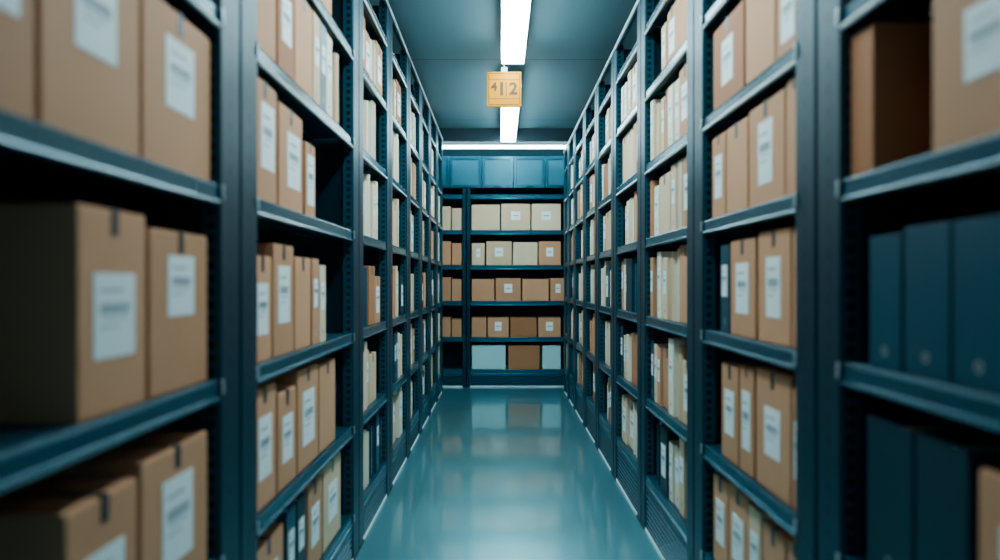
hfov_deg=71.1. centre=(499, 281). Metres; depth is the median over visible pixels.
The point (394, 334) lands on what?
file
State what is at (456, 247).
box
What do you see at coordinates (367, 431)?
document folder
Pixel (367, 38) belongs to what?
box
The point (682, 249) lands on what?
box
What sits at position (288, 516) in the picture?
file
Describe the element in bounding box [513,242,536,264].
box
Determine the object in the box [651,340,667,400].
file
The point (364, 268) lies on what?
document folder
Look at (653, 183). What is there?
document folder
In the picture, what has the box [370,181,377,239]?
file
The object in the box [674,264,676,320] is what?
document folder
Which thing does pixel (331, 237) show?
shelving unit
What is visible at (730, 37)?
box
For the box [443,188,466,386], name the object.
shelving unit
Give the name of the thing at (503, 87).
hanging sign
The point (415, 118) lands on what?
document folder
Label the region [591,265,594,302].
file
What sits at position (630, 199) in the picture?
document folder
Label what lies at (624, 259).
document folder
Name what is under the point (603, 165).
file
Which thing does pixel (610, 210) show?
document folder
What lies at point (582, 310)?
box
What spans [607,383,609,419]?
document folder
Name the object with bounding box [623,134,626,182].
file
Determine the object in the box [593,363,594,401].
box
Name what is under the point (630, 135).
file
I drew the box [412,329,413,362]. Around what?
file
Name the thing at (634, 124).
document folder
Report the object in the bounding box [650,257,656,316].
file
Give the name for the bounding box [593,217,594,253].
document folder
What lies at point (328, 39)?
file
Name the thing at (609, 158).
document folder
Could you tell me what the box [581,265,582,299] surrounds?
box
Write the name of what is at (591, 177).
box
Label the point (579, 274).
file
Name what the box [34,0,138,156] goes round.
box
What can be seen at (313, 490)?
box
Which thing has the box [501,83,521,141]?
ceiling light fixture
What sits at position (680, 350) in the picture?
document folder
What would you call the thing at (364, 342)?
file
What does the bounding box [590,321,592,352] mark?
file
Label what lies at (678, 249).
document folder
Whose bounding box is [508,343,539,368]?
box
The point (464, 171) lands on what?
upper cabinet
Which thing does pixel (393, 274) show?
document folder
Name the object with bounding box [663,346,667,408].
box
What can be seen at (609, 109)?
file
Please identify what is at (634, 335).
box
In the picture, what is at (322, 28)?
file
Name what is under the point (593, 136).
box
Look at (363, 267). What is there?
document folder
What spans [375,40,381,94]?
box
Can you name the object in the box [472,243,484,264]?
box
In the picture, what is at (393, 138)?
document folder
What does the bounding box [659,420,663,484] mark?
document folder
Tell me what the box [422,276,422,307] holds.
box
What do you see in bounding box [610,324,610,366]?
document folder
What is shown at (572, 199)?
box
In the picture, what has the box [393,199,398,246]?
file
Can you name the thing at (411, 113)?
box
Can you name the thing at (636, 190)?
document folder
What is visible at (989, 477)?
box
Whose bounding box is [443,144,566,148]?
light fixture
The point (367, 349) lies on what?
file
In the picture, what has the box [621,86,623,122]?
file
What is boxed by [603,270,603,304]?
document folder
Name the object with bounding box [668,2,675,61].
file
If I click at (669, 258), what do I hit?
document folder
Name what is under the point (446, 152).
wall
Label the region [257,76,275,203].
box
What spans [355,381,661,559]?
floor
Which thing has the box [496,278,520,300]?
box
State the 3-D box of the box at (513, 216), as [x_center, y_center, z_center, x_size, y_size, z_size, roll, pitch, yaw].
[0.180,-0.745,8.189,0.330,0.300,0.342,0,0,0]
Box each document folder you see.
[332,53,338,123]
[363,100,365,150]
[363,174,369,236]
[363,267,363,327]
[363,429,364,489]
[364,180,366,235]
[364,268,366,325]
[364,269,365,326]
[365,101,367,152]
[365,429,366,486]
[367,431,368,483]
[368,101,373,157]
[368,108,372,156]
[368,424,372,478]
[370,39,371,79]
[372,40,375,85]
[374,103,375,159]
[379,417,381,463]
[393,138,393,177]
[393,269,394,316]
[393,274,393,317]
[394,133,397,181]
[394,137,394,178]
[395,398,395,438]
[398,139,398,182]
[400,334,401,374]
[411,159,411,195]
[411,274,412,310]
[411,328,411,363]
[413,113,414,146]
[413,274,413,310]
[415,118,415,148]
[422,130,422,159]
[422,173,422,205]
[423,366,424,396]
[431,355,432,385]
[572,308,572,337]
[581,230,582,257]
[582,356,582,386]
[593,175,594,206]
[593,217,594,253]
[594,224,594,253]
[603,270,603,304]
[604,267,604,305]
[605,261,610,305]
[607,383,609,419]
[608,158,609,194]
[609,210,610,248]
[610,155,610,192]
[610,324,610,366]
[624,259,627,309]
[629,198,632,242]
[630,335,630,380]
[631,334,631,381]
[632,198,633,242]
[633,402,636,454]
[634,124,635,173]
[634,190,636,241]
[634,257,636,311]
[635,264,636,312]
[636,192,636,240]
[636,404,636,457]
[650,180,659,236]
[655,109,656,156]
[657,103,660,155]
[657,424,657,479]
[658,422,658,482]
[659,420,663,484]
[664,100,665,149]
[666,87,668,148]
[668,257,671,319]
[672,252,676,320]
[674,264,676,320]
[677,251,677,321]
[678,159,682,228]
[678,249,678,321]
[678,348,686,419]
[680,354,686,421]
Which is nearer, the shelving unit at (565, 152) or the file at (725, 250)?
the file at (725, 250)
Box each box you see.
[0,0,33,120]
[0,203,144,423]
[0,478,135,559]
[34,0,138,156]
[35,431,206,559]
[139,0,209,180]
[145,227,206,399]
[257,0,275,62]
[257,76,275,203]
[257,243,292,357]
[257,255,270,362]
[257,382,275,512]
[257,522,282,559]
[263,363,317,474]
[276,0,293,79]
[276,101,301,212]
[276,386,295,492]
[293,256,309,350]
[294,0,311,97]
[301,474,321,559]
[302,141,314,217]
[309,358,334,453]
[319,451,340,552]
[321,0,331,16]
[363,16,364,68]
[363,105,363,148]
[363,266,374,325]
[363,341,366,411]
[365,30,369,75]
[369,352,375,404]
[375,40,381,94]
[375,276,379,323]
[393,79,400,124]
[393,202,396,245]
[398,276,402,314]
[411,113,411,142]
[411,214,412,251]
[412,163,415,198]
[422,272,425,307]
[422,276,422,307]
[422,319,424,352]
[422,322,423,354]
[422,370,423,400]
[423,181,425,208]
[431,149,432,175]
[431,189,432,215]
[431,231,433,258]
[431,270,432,304]
[438,346,439,375]
[443,207,451,229]
[443,241,451,264]
[443,277,452,300]
[443,316,452,336]
[452,208,461,229]
[452,243,461,264]
[452,279,461,300]
[452,318,461,336]
[472,205,499,229]
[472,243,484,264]
[472,279,493,300]
[472,316,486,336]
[472,343,505,368]
[486,241,511,264]
[488,316,508,336]
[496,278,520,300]
[501,204,529,229]
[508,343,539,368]
[510,316,536,336]
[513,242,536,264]
[522,279,548,300]
[531,204,560,229]
[537,241,560,264]
[537,316,560,336]
[541,343,560,368]
[548,278,563,300]
[571,199,572,224]
[577,190,579,219]
[579,158,580,177]
[579,355,581,385]
[580,314,580,343]
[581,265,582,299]
[581,310,582,345]
[590,174,594,208]
[592,133,594,160]
[593,318,594,354]
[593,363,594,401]
[594,271,594,302]
[604,163,607,197]
[606,212,608,249]
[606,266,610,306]
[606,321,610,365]
[610,270,610,306]
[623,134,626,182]
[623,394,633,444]
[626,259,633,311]
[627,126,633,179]
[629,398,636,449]
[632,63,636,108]
[632,333,636,386]
[636,121,636,172]
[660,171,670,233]
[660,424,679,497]
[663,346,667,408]
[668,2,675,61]
[676,0,686,51]
[679,64,686,137]
[679,244,686,323]
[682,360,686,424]
[683,155,686,226]
[713,131,726,217]
[714,0,745,109]
[714,472,730,559]
[722,362,774,466]
[727,116,748,213]
[729,482,755,559]
[731,237,758,339]
[740,365,780,478]
[746,0,776,83]
[749,88,785,207]
[757,367,795,507]
[759,227,795,347]
[763,519,795,559]
[777,0,795,59]
[786,76,795,196]
[788,538,795,559]
[793,230,795,348]
[793,388,795,510]
[851,22,932,176]
[933,0,999,152]
[980,468,999,559]
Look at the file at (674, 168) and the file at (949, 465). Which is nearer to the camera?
the file at (949, 465)
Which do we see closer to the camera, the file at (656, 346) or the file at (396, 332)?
the file at (656, 346)
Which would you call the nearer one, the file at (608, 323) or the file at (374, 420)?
the file at (374, 420)
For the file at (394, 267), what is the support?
on the shelving unit at (399, 63)
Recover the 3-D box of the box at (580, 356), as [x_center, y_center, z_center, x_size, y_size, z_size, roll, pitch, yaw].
[0.881,0.799,6.347,0.320,0.260,0.150,0,0,0]
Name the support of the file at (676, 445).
on the shelving unit at (671, 534)
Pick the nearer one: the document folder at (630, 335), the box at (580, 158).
the document folder at (630, 335)
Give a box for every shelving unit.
[0,0,238,559]
[239,0,359,559]
[359,0,390,548]
[390,8,408,489]
[409,55,420,454]
[413,85,429,431]
[423,108,437,414]
[431,127,442,399]
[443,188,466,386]
[467,188,563,386]
[563,143,567,397]
[568,131,580,408]
[574,110,583,425]
[584,86,596,446]
[596,51,623,475]
[613,0,640,522]
[640,0,693,559]
[694,0,817,559]
[818,0,999,559]
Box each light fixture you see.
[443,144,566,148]
[501,0,530,63]
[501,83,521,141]
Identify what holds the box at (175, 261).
on the shelving unit at (40, 163)
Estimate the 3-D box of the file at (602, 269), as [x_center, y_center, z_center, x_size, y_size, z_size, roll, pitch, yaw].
[0.867,0.034,4.940,0.303,0.260,0.060,0,0,0]
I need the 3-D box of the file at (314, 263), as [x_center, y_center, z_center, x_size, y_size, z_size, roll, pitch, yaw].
[-0.796,0.069,2.455,0.303,0.300,0.085,0,0,0]
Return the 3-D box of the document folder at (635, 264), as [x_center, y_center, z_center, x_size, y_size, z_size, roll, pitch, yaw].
[0.874,0.034,3.744,0.300,0.260,0.042,0,0,0]
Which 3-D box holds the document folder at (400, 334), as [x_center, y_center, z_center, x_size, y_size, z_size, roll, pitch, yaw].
[-0.803,0.484,4.671,0.300,0.270,0.048,0,0,0]
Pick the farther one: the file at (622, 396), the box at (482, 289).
the box at (482, 289)
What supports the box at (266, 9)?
on the shelving unit at (331, 237)
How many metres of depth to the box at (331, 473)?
2.69 m
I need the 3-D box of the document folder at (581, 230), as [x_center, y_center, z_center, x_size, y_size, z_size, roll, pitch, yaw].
[0.876,-0.336,6.254,0.300,0.250,0.034,0,0,0]
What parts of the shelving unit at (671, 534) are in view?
upright post, shelf, shelf, shelf, shelf, shelf, shelf, shelf, louvred kick panel, panel, upright post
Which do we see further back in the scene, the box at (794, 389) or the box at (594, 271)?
the box at (594, 271)
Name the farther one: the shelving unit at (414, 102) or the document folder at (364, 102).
the shelving unit at (414, 102)
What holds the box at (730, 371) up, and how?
on the shelving unit at (712, 347)
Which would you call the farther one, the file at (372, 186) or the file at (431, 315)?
the file at (431, 315)
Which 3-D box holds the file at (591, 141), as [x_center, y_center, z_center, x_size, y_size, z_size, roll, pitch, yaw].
[0.873,-1.021,5.597,0.302,0.200,0.060,0,0,0]
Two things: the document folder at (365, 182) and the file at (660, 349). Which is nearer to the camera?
the file at (660, 349)
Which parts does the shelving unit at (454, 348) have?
shelf, shelf, shelf, shelf, shelf, shelf, louvred kick panel, upright post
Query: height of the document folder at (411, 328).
0.270 m
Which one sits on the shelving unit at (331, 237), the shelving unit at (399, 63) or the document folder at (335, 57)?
the document folder at (335, 57)
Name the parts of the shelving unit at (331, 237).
upright post, panel, shelf, shelf, shelf, shelf, shelf, shelf, louvred kick panel, upright post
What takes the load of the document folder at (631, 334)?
on the shelving unit at (627, 468)
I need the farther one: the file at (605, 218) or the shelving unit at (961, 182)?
the file at (605, 218)
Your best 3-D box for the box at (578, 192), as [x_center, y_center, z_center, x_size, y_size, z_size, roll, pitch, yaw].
[0.878,-0.701,6.410,0.320,0.270,0.165,0,0,0]
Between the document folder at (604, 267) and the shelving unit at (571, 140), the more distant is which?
the shelving unit at (571, 140)
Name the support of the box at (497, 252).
on the shelving unit at (506, 377)
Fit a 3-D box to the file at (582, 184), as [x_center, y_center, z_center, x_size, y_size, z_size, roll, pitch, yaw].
[0.867,-0.711,6.171,0.303,0.290,0.090,0,0,0]
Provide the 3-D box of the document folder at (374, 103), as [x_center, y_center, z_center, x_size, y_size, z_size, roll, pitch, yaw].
[-0.800,-0.776,3.645,0.300,0.310,0.026,0,0,0]
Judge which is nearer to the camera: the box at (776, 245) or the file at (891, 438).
the file at (891, 438)
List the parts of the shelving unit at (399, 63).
upright post, panel, rail, shelf, shelf, shelf, shelf, shelf, shelf, shelf, louvred kick panel, upright post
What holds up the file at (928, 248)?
on the shelving unit at (961, 182)
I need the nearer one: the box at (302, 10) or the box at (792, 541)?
the box at (792, 541)
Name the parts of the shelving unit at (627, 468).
upright post, rail, shelf, shelf, shelf, shelf, shelf, shelf, shelf, louvred kick panel, panel, upright post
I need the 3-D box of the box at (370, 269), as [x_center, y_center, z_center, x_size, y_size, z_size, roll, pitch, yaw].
[-0.812,0.068,3.570,0.321,0.301,0.160,0,0,0]
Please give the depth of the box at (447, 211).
8.02 m
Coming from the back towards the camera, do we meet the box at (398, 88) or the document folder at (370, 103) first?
the box at (398, 88)
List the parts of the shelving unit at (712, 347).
upright post, shelf, shelf, shelf, shelf, shelf, shelf, panel, upright post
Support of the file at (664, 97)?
on the shelving unit at (671, 534)
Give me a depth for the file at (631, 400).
3.91 m
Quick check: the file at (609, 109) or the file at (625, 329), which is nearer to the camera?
the file at (625, 329)
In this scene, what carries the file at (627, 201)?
on the shelving unit at (627, 468)
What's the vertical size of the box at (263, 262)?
0.291 m
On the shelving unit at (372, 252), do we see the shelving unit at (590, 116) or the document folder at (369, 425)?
the document folder at (369, 425)
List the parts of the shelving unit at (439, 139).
panel, upright post, louvred kick panel, upright post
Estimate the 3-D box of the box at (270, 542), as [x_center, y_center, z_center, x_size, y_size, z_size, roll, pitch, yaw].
[-0.807,0.858,1.965,0.322,0.281,0.260,0,0,0]
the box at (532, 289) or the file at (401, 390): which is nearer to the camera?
the file at (401, 390)
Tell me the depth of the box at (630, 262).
3.85 m
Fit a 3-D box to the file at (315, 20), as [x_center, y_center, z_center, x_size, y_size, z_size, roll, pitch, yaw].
[-0.796,-0.781,2.473,0.303,0.320,0.090,0,0,0]
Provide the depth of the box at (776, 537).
1.84 m
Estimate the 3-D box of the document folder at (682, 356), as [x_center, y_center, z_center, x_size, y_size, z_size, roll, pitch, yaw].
[0.873,0.424,2.810,0.300,0.270,0.026,0,0,0]
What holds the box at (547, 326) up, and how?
on the shelving unit at (506, 377)
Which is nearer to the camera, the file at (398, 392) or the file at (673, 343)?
the file at (673, 343)
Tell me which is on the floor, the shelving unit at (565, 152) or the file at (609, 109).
the shelving unit at (565, 152)
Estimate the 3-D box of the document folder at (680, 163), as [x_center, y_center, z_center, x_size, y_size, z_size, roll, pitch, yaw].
[0.872,-0.351,2.814,0.300,0.280,0.044,0,0,0]
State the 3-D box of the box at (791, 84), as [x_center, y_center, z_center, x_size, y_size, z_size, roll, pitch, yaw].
[0.877,-0.357,1.710,0.321,0.291,0.095,0,0,0]
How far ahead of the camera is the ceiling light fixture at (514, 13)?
4.28 m
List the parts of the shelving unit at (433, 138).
panel, upright post, shelf, shelf, shelf, shelf, shelf, louvred kick panel, rail, upright post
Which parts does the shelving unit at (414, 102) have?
upright post, panel, rail, shelf, shelf, shelf, shelf, shelf, shelf, shelf, louvred kick panel, upright post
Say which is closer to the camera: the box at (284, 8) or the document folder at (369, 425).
the box at (284, 8)
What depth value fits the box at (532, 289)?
8.02 m
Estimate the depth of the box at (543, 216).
8.02 m
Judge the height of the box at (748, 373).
0.311 m
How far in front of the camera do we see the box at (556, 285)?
8.02 m
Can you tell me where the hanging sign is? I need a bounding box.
[487,64,520,106]
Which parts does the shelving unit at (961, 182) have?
upright post, shelf, shelf, shelf, shelf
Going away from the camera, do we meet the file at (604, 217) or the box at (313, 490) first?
the box at (313, 490)
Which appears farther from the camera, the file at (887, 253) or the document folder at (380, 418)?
the document folder at (380, 418)
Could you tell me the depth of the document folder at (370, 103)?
3.62 m
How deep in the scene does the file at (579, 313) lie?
6.39 m
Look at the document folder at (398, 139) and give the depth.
4.52 m
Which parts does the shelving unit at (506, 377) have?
upright post, panel, shelf, shelf, shelf, shelf, shelf, shelf, louvred kick panel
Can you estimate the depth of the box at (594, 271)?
5.35 m
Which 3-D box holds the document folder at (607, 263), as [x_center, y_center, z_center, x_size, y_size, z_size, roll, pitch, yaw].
[0.872,0.009,4.825,0.300,0.310,0.026,0,0,0]
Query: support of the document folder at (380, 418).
on the shelving unit at (372, 252)
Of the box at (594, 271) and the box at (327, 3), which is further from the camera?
the box at (594, 271)
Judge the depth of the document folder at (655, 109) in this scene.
3.27 m
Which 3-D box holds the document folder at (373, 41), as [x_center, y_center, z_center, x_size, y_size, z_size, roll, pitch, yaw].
[-0.800,-1.126,3.648,0.300,0.250,0.050,0,0,0]
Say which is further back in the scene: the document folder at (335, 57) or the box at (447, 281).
the box at (447, 281)
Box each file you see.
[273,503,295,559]
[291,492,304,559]
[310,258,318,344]
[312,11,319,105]
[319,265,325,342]
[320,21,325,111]
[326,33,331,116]
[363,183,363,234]
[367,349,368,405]
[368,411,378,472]
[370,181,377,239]
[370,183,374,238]
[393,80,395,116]
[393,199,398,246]
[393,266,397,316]
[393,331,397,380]
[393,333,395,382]
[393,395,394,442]
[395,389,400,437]
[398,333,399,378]
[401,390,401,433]
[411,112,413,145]
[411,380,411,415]
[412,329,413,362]
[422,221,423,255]
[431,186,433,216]
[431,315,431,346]
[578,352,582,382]
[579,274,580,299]
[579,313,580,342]
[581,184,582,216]
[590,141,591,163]
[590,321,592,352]
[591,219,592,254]
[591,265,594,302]
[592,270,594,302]
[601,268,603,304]
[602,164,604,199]
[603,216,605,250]
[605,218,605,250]
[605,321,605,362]
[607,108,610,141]
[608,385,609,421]
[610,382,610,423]
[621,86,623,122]
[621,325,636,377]
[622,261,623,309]
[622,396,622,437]
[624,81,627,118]
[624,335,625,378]
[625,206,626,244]
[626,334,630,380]
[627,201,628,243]
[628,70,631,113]
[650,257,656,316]
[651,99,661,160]
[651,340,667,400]
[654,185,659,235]
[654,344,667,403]
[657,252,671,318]
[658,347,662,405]
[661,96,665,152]
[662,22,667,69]
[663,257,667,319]
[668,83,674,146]
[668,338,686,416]
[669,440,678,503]
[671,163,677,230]
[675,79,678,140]
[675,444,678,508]
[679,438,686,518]
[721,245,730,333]
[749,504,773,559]
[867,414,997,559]
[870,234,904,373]
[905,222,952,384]
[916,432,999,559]
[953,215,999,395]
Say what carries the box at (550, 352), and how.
on the shelving unit at (506, 377)
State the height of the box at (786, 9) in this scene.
0.271 m
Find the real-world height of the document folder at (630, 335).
0.260 m
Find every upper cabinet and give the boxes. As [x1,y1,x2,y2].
[443,156,451,192]
[449,156,482,192]
[482,156,512,192]
[513,156,544,192]
[543,156,563,192]
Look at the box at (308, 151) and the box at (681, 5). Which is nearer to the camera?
the box at (308, 151)
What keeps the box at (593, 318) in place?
on the shelving unit at (590, 116)
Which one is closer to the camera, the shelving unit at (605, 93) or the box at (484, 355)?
the shelving unit at (605, 93)
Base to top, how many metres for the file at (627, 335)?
0.260 m
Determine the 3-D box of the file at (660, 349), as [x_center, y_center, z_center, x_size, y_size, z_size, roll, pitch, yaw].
[0.871,0.429,3.183,0.303,0.260,0.055,0,0,0]
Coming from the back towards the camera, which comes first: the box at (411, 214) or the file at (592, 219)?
the file at (592, 219)
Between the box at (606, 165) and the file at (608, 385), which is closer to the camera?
the file at (608, 385)
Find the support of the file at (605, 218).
on the shelving unit at (605, 93)
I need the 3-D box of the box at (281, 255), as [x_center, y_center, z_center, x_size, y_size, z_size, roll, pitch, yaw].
[-0.807,0.053,2.100,0.322,0.331,0.195,0,0,0]
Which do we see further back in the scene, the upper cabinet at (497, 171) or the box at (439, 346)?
the upper cabinet at (497, 171)
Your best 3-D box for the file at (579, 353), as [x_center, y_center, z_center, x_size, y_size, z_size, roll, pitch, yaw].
[0.869,0.789,6.459,0.303,0.280,0.060,0,0,0]
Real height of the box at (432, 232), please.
0.270 m
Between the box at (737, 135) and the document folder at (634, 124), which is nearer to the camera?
the box at (737, 135)
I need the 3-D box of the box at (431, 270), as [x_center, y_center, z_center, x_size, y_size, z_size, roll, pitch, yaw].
[-0.810,0.054,6.732,0.322,0.330,0.150,0,0,0]
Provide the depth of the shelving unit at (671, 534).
3.17 m
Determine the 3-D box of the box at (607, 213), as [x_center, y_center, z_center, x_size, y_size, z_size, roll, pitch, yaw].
[0.886,-0.342,4.719,0.321,0.261,0.180,0,0,0]
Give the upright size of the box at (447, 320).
0.220 m
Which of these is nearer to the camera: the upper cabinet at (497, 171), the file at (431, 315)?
the file at (431, 315)
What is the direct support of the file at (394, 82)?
on the shelving unit at (399, 63)
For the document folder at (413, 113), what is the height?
0.290 m
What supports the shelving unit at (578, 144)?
on the floor
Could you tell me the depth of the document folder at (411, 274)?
5.24 m
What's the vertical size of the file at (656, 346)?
0.270 m
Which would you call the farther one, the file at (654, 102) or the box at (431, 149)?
the box at (431, 149)
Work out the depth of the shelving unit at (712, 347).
2.02 m
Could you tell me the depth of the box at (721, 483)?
2.27 m
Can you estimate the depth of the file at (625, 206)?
4.06 m
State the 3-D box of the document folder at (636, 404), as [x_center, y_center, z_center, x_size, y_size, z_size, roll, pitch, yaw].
[0.870,0.789,3.707,0.300,0.280,0.026,0,0,0]
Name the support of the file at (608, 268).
on the shelving unit at (605, 93)
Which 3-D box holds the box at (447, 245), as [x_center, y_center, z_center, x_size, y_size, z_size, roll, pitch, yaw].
[-0.619,-0.330,8.190,0.105,0.270,0.340,0,0,0]
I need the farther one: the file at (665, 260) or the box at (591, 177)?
the box at (591, 177)
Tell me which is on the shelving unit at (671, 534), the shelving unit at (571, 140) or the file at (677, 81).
the file at (677, 81)
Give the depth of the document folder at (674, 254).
2.95 m
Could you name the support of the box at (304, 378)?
on the shelving unit at (331, 237)
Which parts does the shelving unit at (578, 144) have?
upright post, rail, shelf, shelf, shelf, shelf, shelf, shelf, shelf, louvred kick panel, panel, upright post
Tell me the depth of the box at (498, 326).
8.02 m
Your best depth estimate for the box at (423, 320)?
6.11 m
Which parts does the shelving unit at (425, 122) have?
panel, upright post, panel, rail, shelf, shelf, shelf, shelf, shelf, shelf, shelf, louvred kick panel, upright post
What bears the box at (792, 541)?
on the shelving unit at (712, 347)
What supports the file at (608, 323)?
on the shelving unit at (605, 93)
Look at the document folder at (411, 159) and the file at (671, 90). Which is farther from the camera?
the document folder at (411, 159)
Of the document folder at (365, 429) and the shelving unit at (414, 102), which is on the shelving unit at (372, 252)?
the document folder at (365, 429)
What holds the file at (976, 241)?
on the shelving unit at (961, 182)
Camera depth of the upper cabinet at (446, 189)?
8.06 m
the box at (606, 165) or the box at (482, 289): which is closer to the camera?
the box at (606, 165)
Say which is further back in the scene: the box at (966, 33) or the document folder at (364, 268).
the document folder at (364, 268)
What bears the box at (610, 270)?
on the shelving unit at (605, 93)
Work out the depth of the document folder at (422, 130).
5.93 m
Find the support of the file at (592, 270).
on the shelving unit at (590, 116)
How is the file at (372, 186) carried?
on the shelving unit at (372, 252)
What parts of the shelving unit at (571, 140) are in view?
upright post, rail, louvred kick panel, upright post, panel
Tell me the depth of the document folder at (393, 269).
4.34 m
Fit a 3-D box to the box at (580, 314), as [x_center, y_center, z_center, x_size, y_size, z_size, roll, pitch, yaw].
[0.886,0.424,6.265,0.322,0.270,0.165,0,0,0]
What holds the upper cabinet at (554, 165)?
attached to the wall
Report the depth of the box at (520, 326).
8.02 m
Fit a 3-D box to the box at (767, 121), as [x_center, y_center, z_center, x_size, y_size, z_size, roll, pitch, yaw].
[0.877,-0.352,1.893,0.322,0.281,0.250,0,0,0]
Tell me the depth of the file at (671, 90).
2.93 m
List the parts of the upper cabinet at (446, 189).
door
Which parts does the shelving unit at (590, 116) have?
upright post, shelf, shelf, shelf, rail, shelf, shelf, shelf, shelf, louvred kick panel, panel, upright post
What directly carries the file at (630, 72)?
on the shelving unit at (627, 468)
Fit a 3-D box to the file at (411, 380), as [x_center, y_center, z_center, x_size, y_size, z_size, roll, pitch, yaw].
[-0.808,0.864,5.179,0.303,0.270,0.065,0,0,0]
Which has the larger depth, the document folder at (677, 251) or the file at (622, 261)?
the file at (622, 261)
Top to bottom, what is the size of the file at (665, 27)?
0.220 m
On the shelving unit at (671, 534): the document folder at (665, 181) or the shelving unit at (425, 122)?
the document folder at (665, 181)
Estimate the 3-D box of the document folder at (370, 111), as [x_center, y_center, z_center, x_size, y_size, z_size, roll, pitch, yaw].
[-0.802,-0.751,3.570,0.300,0.260,0.034,0,0,0]
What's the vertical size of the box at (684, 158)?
0.281 m
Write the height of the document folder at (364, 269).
0.280 m
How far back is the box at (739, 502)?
2.10 m
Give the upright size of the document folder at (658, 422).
0.280 m
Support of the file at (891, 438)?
on the shelving unit at (961, 182)
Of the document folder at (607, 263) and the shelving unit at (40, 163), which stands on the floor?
the shelving unit at (40, 163)
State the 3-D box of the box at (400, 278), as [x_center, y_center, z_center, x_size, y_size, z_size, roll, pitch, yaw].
[-0.810,0.088,4.651,0.322,0.261,0.135,0,0,0]
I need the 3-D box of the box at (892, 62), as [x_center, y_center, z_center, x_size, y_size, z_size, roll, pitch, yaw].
[0.878,-0.356,1.390,0.320,0.290,0.085,0,0,0]
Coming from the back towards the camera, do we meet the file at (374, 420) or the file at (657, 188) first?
the file at (374, 420)
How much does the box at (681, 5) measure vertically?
0.251 m
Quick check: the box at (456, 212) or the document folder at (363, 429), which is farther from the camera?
the box at (456, 212)
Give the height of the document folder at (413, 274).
0.280 m
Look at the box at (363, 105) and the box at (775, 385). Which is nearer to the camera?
the box at (775, 385)
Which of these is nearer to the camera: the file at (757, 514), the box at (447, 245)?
the file at (757, 514)
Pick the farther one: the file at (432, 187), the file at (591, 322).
the file at (432, 187)
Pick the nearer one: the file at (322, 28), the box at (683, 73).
the file at (322, 28)
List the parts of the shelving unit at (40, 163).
panel, shelf, shelf, panel, shelf, shelf, upright post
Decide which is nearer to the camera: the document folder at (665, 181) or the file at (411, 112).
the document folder at (665, 181)
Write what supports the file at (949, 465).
on the shelving unit at (961, 182)
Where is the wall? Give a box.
[443,149,563,194]
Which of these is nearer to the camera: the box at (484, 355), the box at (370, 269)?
the box at (370, 269)
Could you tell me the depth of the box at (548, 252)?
8.02 m
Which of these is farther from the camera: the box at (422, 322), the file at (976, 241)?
the box at (422, 322)
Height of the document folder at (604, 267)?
0.270 m
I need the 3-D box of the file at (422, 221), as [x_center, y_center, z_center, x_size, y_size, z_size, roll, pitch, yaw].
[-0.805,-0.371,6.009,0.303,0.300,0.060,0,0,0]
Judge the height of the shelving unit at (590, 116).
2.634 m
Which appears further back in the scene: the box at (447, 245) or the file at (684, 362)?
the box at (447, 245)
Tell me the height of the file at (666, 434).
0.291 m
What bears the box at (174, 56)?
on the shelving unit at (40, 163)
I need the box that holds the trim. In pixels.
[431,128,582,143]
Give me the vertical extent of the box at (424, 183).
0.250 m
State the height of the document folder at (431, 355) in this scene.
0.300 m
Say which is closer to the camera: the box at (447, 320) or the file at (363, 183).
the file at (363, 183)
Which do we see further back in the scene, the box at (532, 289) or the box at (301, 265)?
the box at (532, 289)
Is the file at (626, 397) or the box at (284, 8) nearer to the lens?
the box at (284, 8)
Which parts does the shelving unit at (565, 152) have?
louvred kick panel, upright post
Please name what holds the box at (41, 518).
on the shelving unit at (40, 163)
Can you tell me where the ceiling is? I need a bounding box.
[369,0,636,127]
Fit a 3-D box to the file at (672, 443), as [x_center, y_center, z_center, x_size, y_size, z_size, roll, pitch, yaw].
[0.874,0.804,2.966,0.303,0.250,0.065,0,0,0]
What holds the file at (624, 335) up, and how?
on the shelving unit at (627, 468)
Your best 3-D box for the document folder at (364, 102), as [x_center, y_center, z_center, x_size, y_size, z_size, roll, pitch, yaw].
[-0.812,-0.756,3.447,0.300,0.270,0.038,0,0,0]
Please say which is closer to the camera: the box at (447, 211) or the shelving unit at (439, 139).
the shelving unit at (439, 139)
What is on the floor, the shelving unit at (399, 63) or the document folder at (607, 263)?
the shelving unit at (399, 63)
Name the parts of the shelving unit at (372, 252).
upright post, panel, shelf, shelf, shelf, shelf, shelf, shelf, shelf, louvred kick panel, upright post, rail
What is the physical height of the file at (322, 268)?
0.280 m
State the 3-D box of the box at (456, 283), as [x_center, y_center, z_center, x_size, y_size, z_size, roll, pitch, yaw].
[-0.495,0.091,8.190,0.110,0.250,0.340,0,0,0]
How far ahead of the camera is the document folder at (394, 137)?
4.39 m
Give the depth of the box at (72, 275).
1.07 m
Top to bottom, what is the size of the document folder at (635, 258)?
0.300 m
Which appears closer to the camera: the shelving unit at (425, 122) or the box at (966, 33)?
the box at (966, 33)
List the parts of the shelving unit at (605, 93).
upright post, shelf, shelf, shelf, shelf, shelf, shelf, shelf, louvred kick panel, rail, panel, upright post, panel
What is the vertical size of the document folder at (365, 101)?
0.290 m
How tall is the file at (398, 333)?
0.290 m
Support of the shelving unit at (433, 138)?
on the floor
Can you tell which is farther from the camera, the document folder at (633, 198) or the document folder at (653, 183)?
the document folder at (633, 198)
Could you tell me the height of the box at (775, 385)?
0.321 m
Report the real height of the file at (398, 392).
0.300 m
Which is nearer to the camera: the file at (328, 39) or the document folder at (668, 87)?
the file at (328, 39)
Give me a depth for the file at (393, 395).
4.37 m
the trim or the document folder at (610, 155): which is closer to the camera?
the document folder at (610, 155)
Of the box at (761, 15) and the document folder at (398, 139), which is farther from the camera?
the document folder at (398, 139)
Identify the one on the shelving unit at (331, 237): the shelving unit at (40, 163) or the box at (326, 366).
the box at (326, 366)
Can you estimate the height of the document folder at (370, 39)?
0.240 m
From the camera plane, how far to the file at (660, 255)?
3.15 m

